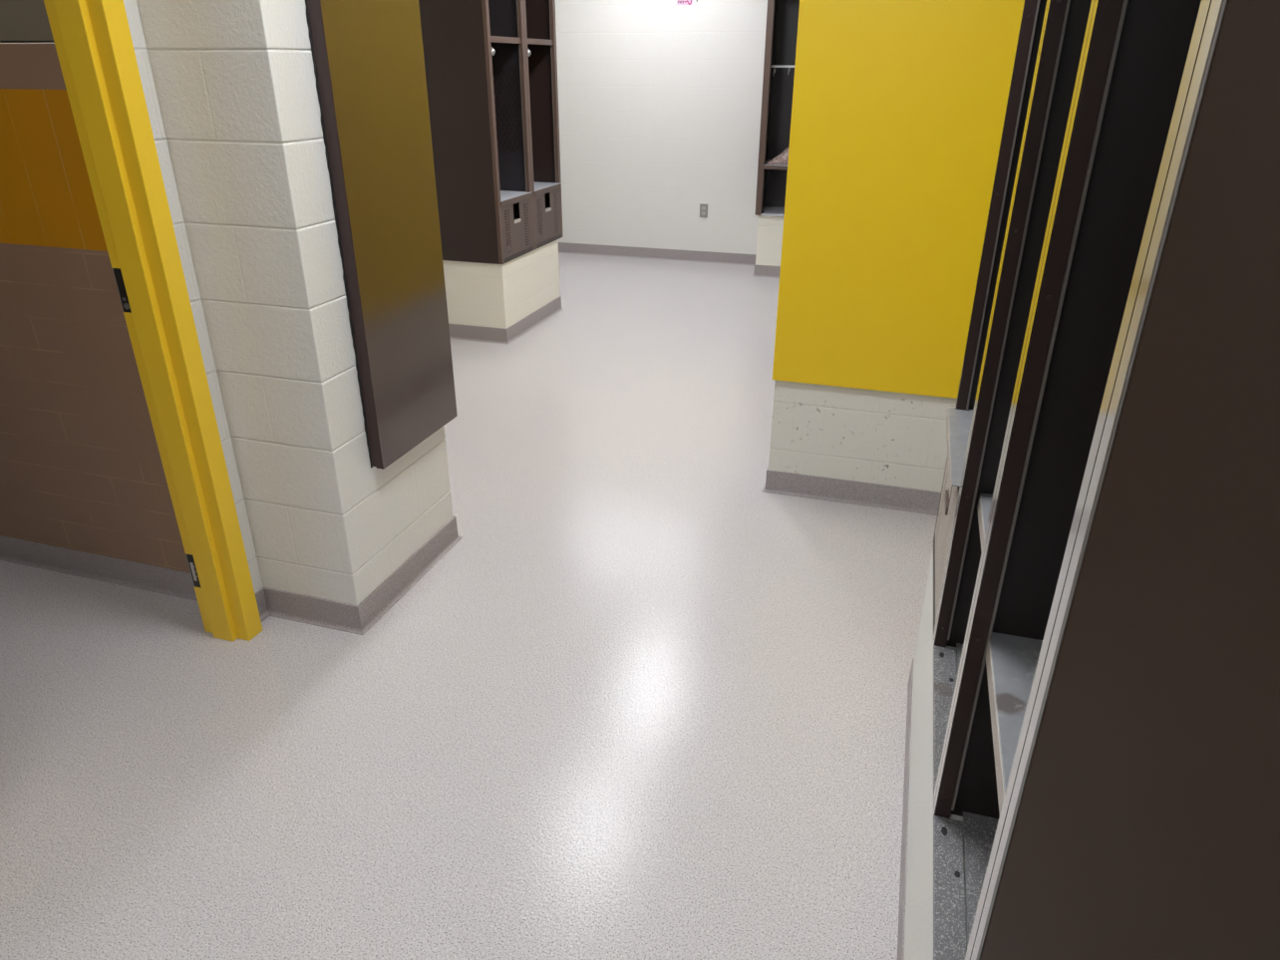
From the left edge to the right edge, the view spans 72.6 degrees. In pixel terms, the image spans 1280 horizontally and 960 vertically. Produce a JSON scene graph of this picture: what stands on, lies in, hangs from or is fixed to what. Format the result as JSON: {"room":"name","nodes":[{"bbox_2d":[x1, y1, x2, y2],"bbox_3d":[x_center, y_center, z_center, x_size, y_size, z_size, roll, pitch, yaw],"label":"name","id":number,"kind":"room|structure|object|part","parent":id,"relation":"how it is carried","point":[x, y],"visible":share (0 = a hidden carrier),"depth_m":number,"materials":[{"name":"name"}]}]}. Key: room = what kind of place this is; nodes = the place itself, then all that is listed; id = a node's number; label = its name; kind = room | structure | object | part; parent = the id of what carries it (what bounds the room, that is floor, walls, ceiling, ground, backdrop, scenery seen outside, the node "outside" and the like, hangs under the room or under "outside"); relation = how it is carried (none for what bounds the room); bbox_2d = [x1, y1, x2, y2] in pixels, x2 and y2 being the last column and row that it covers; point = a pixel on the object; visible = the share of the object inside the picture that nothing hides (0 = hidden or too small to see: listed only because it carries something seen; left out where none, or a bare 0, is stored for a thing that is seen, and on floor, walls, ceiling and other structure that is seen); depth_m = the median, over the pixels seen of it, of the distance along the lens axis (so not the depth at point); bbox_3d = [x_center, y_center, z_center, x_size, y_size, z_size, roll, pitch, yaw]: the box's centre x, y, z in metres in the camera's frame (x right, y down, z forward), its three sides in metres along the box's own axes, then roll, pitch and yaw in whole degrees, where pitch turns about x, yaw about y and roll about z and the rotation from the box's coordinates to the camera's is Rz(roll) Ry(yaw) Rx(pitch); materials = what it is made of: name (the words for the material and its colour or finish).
{"room":"locker room","nodes":[
{"label":"locker room","id":0,"kind":"room"},
{"bbox_2d":[0,42,54,43],"bbox_3d":[-2.079,-2.265,5.324,0.180,2.680,5.590,8,27,16],"label":"wall","id":1,"kind":"structure","parent":0,"point":[0,43],"depth_m":3.60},
{"bbox_2d":[0,0,189,572],"bbox_3d":[-2.617,-1.028,2.732,2.869,2.680,0.211,8,27,16],"label":"wall","id":2,"kind":"structure","parent":0,"point":[82,469],"depth_m":2.61,"materials":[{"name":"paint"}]},
{"bbox_2d":[0,535,197,601],"bbox_3d":[-2.674,0.182,3.197,2.830,0.094,0.020,8,27,16],"label":"baseboard","id":3,"kind":"structure","parent":2,"relation":"attached to","point":[163,580],"depth_m":2.97,"materials":[{"name":"grey rubber"}]},
{"bbox_2d":[123,0,263,593],"bbox_3d":[-1.967,0.214,0.139,0.088,2.680,4.889,8,27,16],"label":"wall","id":4,"kind":"structure","parent":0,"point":[132,10],"depth_m":2.32,"materials":[{"name":"white paint"}]},
{"bbox_2d":[43,0,262,641],"bbox_3d":[-1.407,-0.301,1.830,0.167,2.155,1.040,8,27,16],"label":"door frame","id":5,"kind":"structure","parent":4,"relation":"attached to","point":[93,40],"depth_m":2.22,"materials":[{"name":"yellow metal"}]},
{"bbox_2d":[0,252,936,959],"bbox_3d":[-1.245,0.215,3.320,5.900,0.060,11.200,8,27,16],"label":"floor","id":6,"kind":"structure","parent":0,"point":[649,701],"depth_m":2.37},
{"bbox_2d":[136,0,453,605],"bbox_3d":[-0.977,-0.891,2.462,0.430,2.676,0.610,8,27,16],"label":"wall pier","id":7,"kind":"object","parent":6,"relation":"on","point":[234,81],"visible":0.59,"depth_m":2.33,"materials":[{"name":"white brick"}]},
{"bbox_2d":[254,515,462,635],"bbox_3d":[-0.945,0.295,2.976,0.368,0.094,0.720,8,27,16],"label":"baseboard","id":8,"kind":"object","parent":7,"relation":"attached to","point":[357,619],"visible":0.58,"depth_m":2.77,"materials":[{"name":"grey rubber"}]},
{"bbox_2d":[305,0,457,469],"bbox_3d":[-0.725,-0.964,2.442,0.047,1.850,0.469,8,27,16],"label":"wall panel","id":9,"kind":"object","parent":7,"relation":"attached to","point":[368,55],"visible":1,"depth_m":2.49,"materials":[{"name":"brown metal"}]},
{"bbox_2d":[442,239,559,328],"bbox_3d":[-1.292,-1.354,5.955,1.225,0.497,0.890,8,27,16],"label":"wall","id":10,"kind":"structure","parent":0,"point":[478,294],"depth_m":5.50,"materials":[{"name":"white paint"}]},
{"bbox_2d":[418,0,534,264],"bbox_3d":[-0.994,-2.270,5.163,0.507,1.840,0.489,8,27,16],"label":"locker","id":11,"kind":"object","parent":10,"relation":"on","point":[484,192],"visible":1,"depth_m":5.12,"materials":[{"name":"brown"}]},
{"bbox_3d":[-1.080,-2.172,4.957,0.478,1.840,0.002,8,27,16],"label":"panel","id":12,"kind":"part","parent":11,"relation":"part of","materials":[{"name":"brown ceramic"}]},
{"bbox_3d":[-0.837,-2.146,4.904,0.022,1.840,0.035,8,27,16],"label":"post","id":13,"kind":"part","parent":11,"relation":"part of","materials":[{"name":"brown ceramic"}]},
{"bbox_2d":[490,35,521,43],"bbox_3d":[-0.998,-2.542,5.035,0.485,0.031,0.483,8,27,16],"label":"shelf","id":14,"kind":"object","parent":11,"relation":"attached to","point":[493,39],"depth_m":5.02,"materials":[{"name":"brown"}]},
{"bbox_2d":[492,66,522,151],"bbox_3d":[-0.903,-2.295,5.402,0.350,0.484,0.003,8,27,16],"label":"vent","id":15,"kind":"object","parent":11,"relation":"attached to","point":[517,71],"depth_m":5.37,"materials":[{"name":"black metal"}]},
{"bbox_3d":[-0.935,-2.372,5.376,0.478,1.840,0.002,8,27,16],"label":"panel","id":16,"kind":"part","parent":11,"relation":"part of","materials":[{"name":"brown wood"}]},
{"bbox_3d":[-0.994,-1.768,5.402,0.501,0.003,0.447,8,27,16],"label":"seat","id":17,"kind":"part","parent":11,"relation":"part of","materials":[{"name":"grey metal"}]},
{"bbox_3d":[-0.763,-1.565,5.419,0.002,0.313,0.429,8,27,16],"label":"drawer","id":18,"kind":"part","parent":11,"relation":"part of","materials":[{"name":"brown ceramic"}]},
{"bbox_3d":[-0.782,-1.423,5.493,0.042,0.028,0.418,8,27,16],"label":"rail","id":19,"kind":"part","parent":11,"relation":"part of","materials":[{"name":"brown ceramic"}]},
{"bbox_3d":[-0.701,-2.332,5.295,0.022,1.840,0.035,8,27,16],"label":"post","id":20,"kind":"part","parent":11,"relation":"part of","materials":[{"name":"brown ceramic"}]},
{"bbox_2d":[448,296,563,343],"bbox_3d":[-1.284,-1.171,6.039,1.243,0.094,0.928,8,27,16],"label":"baseboard","id":21,"kind":"structure","parent":10,"relation":"attached to","point":[457,331],"depth_m":5.58,"materials":[{"name":"grey rubber"}]},
{"bbox_2d":[492,0,563,249],"bbox_3d":[-0.847,-2.471,5.585,0.507,1.840,0.488,8,27,16],"label":"locker","id":22,"kind":"object","parent":10,"relation":"on","point":[538,15],"visible":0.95,"depth_m":5.71,"materials":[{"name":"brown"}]},
{"bbox_3d":[-0.934,-2.373,5.379,0.478,1.840,0.002,8,27,16],"label":"panel","id":23,"kind":"part","parent":22,"relation":"part of","materials":[{"name":"black metal"}]},
{"bbox_3d":[-0.690,-2.347,5.327,0.022,1.840,0.035,8,27,16],"label":"post","id":24,"kind":"part","parent":22,"relation":"part of","materials":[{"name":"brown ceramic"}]},
{"bbox_2d":[527,37,553,44],"bbox_3d":[-0.852,-2.743,5.457,0.485,0.031,0.483,8,27,16],"label":"shelf","id":25,"kind":"object","parent":22,"relation":"attached to","point":[530,41],"depth_m":5.44,"materials":[{"name":"brown"}]},
{"bbox_3d":[-0.788,-2.573,5.798,0.478,1.840,0.002,8,27,16],"label":"panel","id":26,"kind":"part","parent":22,"relation":"part of","materials":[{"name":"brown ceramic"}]},
{"bbox_3d":[-0.847,-1.969,5.824,0.501,0.003,0.447,8,27,16],"label":"seat","id":27,"kind":"part","parent":22,"relation":"part of","materials":[{"name":"grey metal"}]},
{"bbox_3d":[-0.616,-1.766,5.841,0.002,0.313,0.429,8,27,16],"label":"drawer","id":28,"kind":"part","parent":22,"relation":"part of","materials":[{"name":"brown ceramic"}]},
{"bbox_3d":[-0.635,-1.624,5.915,0.042,0.028,0.418,8,27,16],"label":"rail","id":29,"kind":"part","parent":22,"relation":"part of","materials":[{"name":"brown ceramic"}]},
{"bbox_3d":[-0.555,-2.533,5.717,0.022,1.840,0.035,8,27,16],"label":"post","id":30,"kind":"part","parent":22,"relation":"part of","materials":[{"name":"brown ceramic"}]},
{"bbox_2d":[555,0,767,254],"bbox_3d":[0.942,-3.155,7.212,4.700,2.680,0.200,8,27,16],"label":"wall","id":31,"kind":"structure","parent":0,"point":[660,104],"depth_m":7.41,"materials":[{"name":"white paint"}]},
{"bbox_2d":[558,242,780,278],"bbox_3d":[0.284,-1.935,7.652,3.170,0.094,0.440,8,27,16],"label":"baseboard","id":32,"kind":"structure","parent":31,"relation":"attached to","point":[563,247],"depth_m":7.85,"materials":[{"name":"grey rubber"}]},
{"bbox_2d":[673,0,694,8],"bbox_3d":[0.356,-3.884,6.947,0.170,0.220,0.009,8,27,16],"label":"paper notice","id":33,"kind":"object","parent":31,"relation":"attached to","point":[678,4],"visible":1,"depth_m":6.98,"materials":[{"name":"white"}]},
{"bbox_3d":[0.358,-3.885,6.947,0.128,0.178,0.001,8,27,16],"label":"printed panel","id":34,"kind":"part","parent":33,"relation":"part of","materials":[{"name":"pink"}]},
{"bbox_2d":[699,203,707,217],"bbox_3d":[0.556,-2.351,7.607,0.072,0.116,0.009,8,27,16],"label":"wall outlet","id":35,"kind":"object","parent":31,"relation":"attached to","point":[703,206],"visible":1,"depth_m":7.61,"materials":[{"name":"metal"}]},
{"bbox_2d":[755,215,784,266],"bbox_3d":[1.413,-1.965,7.256,0.812,0.497,0.420,8,27,16],"label":"wall","id":36,"kind":"structure","parent":0,"point":[770,227],"depth_m":7.13,"materials":[{"name":"white paint"}]},
{"bbox_2d":[755,0,799,216],"bbox_3d":[1.231,-3.030,6.771,0.488,1.840,0.421,8,27,16],"label":"locker","id":37,"kind":"object","parent":36,"relation":"on","point":[782,15],"visible":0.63,"depth_m":6.94,"materials":[{"name":"brown wood"}]},
{"bbox_3d":[0.962,-2.977,6.659,0.049,1.840,0.022,8,27,16],"label":"post","id":38,"kind":"part","parent":37,"relation":"part of","materials":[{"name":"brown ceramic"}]},
{"bbox_3d":[1.002,-3.066,6.846,0.002,1.840,0.398,8,27,16],"label":"panel","id":39,"kind":"part","parent":37,"relation":"part of","materials":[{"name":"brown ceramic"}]},
{"bbox_2d":[761,206,784,214],"bbox_3d":[1.234,-2.217,7.181,0.484,0.003,0.373,8,27,16],"label":"tray","id":40,"kind":"object","parent":37,"relation":"on","point":[766,209],"depth_m":7.20,"materials":[{"name":"grey metal"}]},
{"bbox_3d":[1.171,-2.127,7.003,0.390,0.011,0.042,8,27,16],"label":"rail","id":41,"kind":"part","parent":37,"relation":"part of","materials":[{"name":"grey metal"}]},
{"bbox_3d":[1.228,-2.545,7.000,0.478,0.003,0.415,8,27,16],"label":"seat","id":42,"kind":"part","parent":37,"relation":"part of","materials":[{"name":"grey metal"}]},
{"bbox_2d":[766,147,789,164],"bbox_3d":[1.212,-2.611,6.892,0.385,0.203,0.219,8,27,16],"label":"towel","id":43,"kind":"object","parent":37,"relation":"on","point":[783,159],"visible":0.27,"depth_m":6.87,"materials":[{"name":"fabric"}]},
{"bbox_3d":[1.204,-3.142,6.622,0.482,0.016,0.016,8,27,16],"label":"hanging rod","id":44,"kind":"part","parent":37,"relation":"part of","materials":[{"name":"silver metal"}]},
{"bbox_2d":[768,379,956,492],"bbox_3d":[1.279,-1.353,3.445,1.162,2.680,1.288,8,27,16],"label":"wall","id":45,"kind":"structure","parent":0,"point":[892,439],"depth_m":3.40,"materials":[{"name":"white concrete"}]},
{"bbox_2d":[761,466,940,515],"bbox_3d":[1.258,-0.185,3.999,1.170,0.094,1.306,8,27,16],"label":"baseboard","id":46,"kind":"structure","parent":45,"relation":"attached to","point":[781,482],"depth_m":3.51,"materials":[{"name":"grey rubber"}]},
{"bbox_2d":[772,0,1023,398],"bbox_3d":[1.268,-1.542,3.344,1.160,2.130,1.310,8,27,16],"label":"wall panel","id":47,"kind":"object","parent":45,"relation":"attached to","point":[898,109],"visible":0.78,"depth_m":2.98,"materials":[{"name":"yellow paint"}]},
{"bbox_2d":[903,548,967,959],"bbox_3d":[0.626,0.966,1.131,0.557,0.486,2.730,8,27,16],"label":"wall","id":48,"kind":"structure","parent":0,"point":[918,929],"depth_m":1.71,"materials":[{"name":"white paint"}]},
{"bbox_2d":[897,658,913,959],"bbox_3d":[0.620,1.141,1.219,0.550,0.094,2.733,8,27,16],"label":"baseboard","id":49,"kind":"structure","parent":48,"relation":"attached to","point":[903,863],"depth_m":1.95,"materials":[{"name":"grey rubber"}]},
{"bbox_2d":[933,0,1048,638],"bbox_3d":[0.938,-0.550,1.603,0.537,1.840,0.478,8,27,15],"label":"locker","id":50,"kind":"object","parent":48,"relation":"on","point":[959,419],"visible":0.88,"depth_m":1.89,"materials":[{"name":"black metal"}]},
{"bbox_3d":[0.715,0.238,2.054,0.044,0.028,0.431,8,27,15],"label":"rail","id":51,"kind":"part","parent":50,"relation":"part of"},
{"bbox_3d":[0.696,0.091,1.990,0.003,0.313,0.438,8,27,15],"label":"drawer","id":52,"kind":"part","parent":50,"relation":"part of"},
{"bbox_3d":[0.696,0.051,1.971,0.010,0.019,0.092,8,27,15],"label":"pull plate","id":53,"kind":"part","parent":50,"relation":"part of","materials":[{"name":"metal"}]},
{"bbox_3d":[0.934,-0.048,1.844,0.531,0.003,0.451,8,27,15],"label":"seat","id":54,"kind":"part","parent":50,"relation":"part of","materials":[{"name":"grey metal"}]},
{"bbox_3d":[0.764,-0.676,1.865,0.001,1.840,0.023,8,27,15],"label":"post","id":55,"kind":"part","parent":50,"relation":"part of","materials":[{"name":"black metal"}]},
{"bbox_3d":[0.775,-0.674,1.862,0.023,1.840,0.024,8,27,15],"label":"post","id":56,"kind":"part","parent":50,"relation":"part of","materials":[{"name":"black metal"}]},
{"bbox_3d":[1.027,-0.645,1.804,0.496,1.840,0.002,8,27,15],"label":"panel","id":57,"kind":"part","parent":50,"relation":"part of","materials":[{"name":"black wood"}]},
{"bbox_2d":[933,0,1095,805],"bbox_3d":[0.807,-0.351,1.187,0.520,1.840,0.478,8,27,15],"label":"locker","id":58,"kind":"object","parent":48,"relation":"on","point":[1068,22],"visible":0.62,"depth_m":1.51,"materials":[{"name":"black metal"}]},
{"bbox_3d":[0.576,0.444,1.643,0.044,0.011,0.431,8,27,15],"label":"rail","id":59,"kind":"part","parent":58,"relation":"part of","materials":[{"name":"grey metal"}]},
{"bbox_2d":[939,642,962,681],"bbox_3d":[0.807,0.471,1.578,0.510,0.005,0.478,8,27,16],"label":"tray","id":60,"kind":"object","parent":58,"relation":"on","point":[947,656],"depth_m":1.78,"materials":[{"name":"grey metal"}]},
{"bbox_3d":[0.820,0.153,1.422,0.479,0.003,0.468,8,27,15],"label":"seat","id":61,"kind":"part","parent":58,"relation":"part of","materials":[{"name":"grey metal"}]},
{"bbox_3d":[0.625,-0.478,1.450,0.001,1.840,0.023,8,27,15],"label":"post","id":62,"kind":"part","parent":58,"relation":"part of","materials":[{"name":"black wood"}]},
{"bbox_3d":[0.636,-0.476,1.447,0.023,1.840,0.024,8,27,15],"label":"post","id":63,"kind":"part","parent":58,"relation":"part of","materials":[{"name":"black wood"}]},
{"bbox_2d":[933,0,1211,959],"bbox_3d":[0.667,-0.153,0.772,0.520,1.840,0.478,8,27,15],"label":"locker","id":64,"kind":"object","parent":48,"relation":"on","point":[1140,56],"visible":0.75,"depth_m":1.08,"materials":[{"name":"black metal"}]},
{"bbox_3d":[0.436,0.641,1.228,0.044,0.011,0.431,8,27,15],"label":"rail","id":65,"kind":"part","parent":64,"relation":"part of","materials":[{"name":"grey metal"}]},
{"bbox_2d":[941,811,998,943],"bbox_3d":[0.668,0.669,1.164,0.510,0.005,0.478,8,27,16],"label":"tray","id":66,"kind":"object","parent":64,"relation":"on","point":[979,827],"depth_m":1.33,"materials":[{"name":"grey metal"}]},
{"bbox_3d":[0.676,0.350,1.009,0.488,0.003,0.468,8,27,15],"label":"seat","id":67,"kind":"part","parent":64,"relation":"part of","materials":[{"name":"grey metal"}]},
{"bbox_3d":[0.485,-0.280,1.036,0.001,1.840,0.023,8,27,15],"label":"post","id":68,"kind":"part","parent":64,"relation":"part of","materials":[{"name":"black wood"}]},
{"bbox_3d":[0.497,-0.279,1.033,0.023,1.840,0.024,8,27,15],"label":"post","id":69,"kind":"part","parent":64,"relation":"part of","materials":[{"name":"black metal"}]},
{"bbox_2d":[970,0,1279,959],"bbox_3d":[0.599,-0.049,0.552,0.530,1.840,0.024,8,27,15],"label":"end panel","id":70,"kind":"object","parent":64,"relation":"attached to","point":[1142,821],"visible":1,"depth_m":0.68,"materials":[{"name":"brown metal"}]}
]}

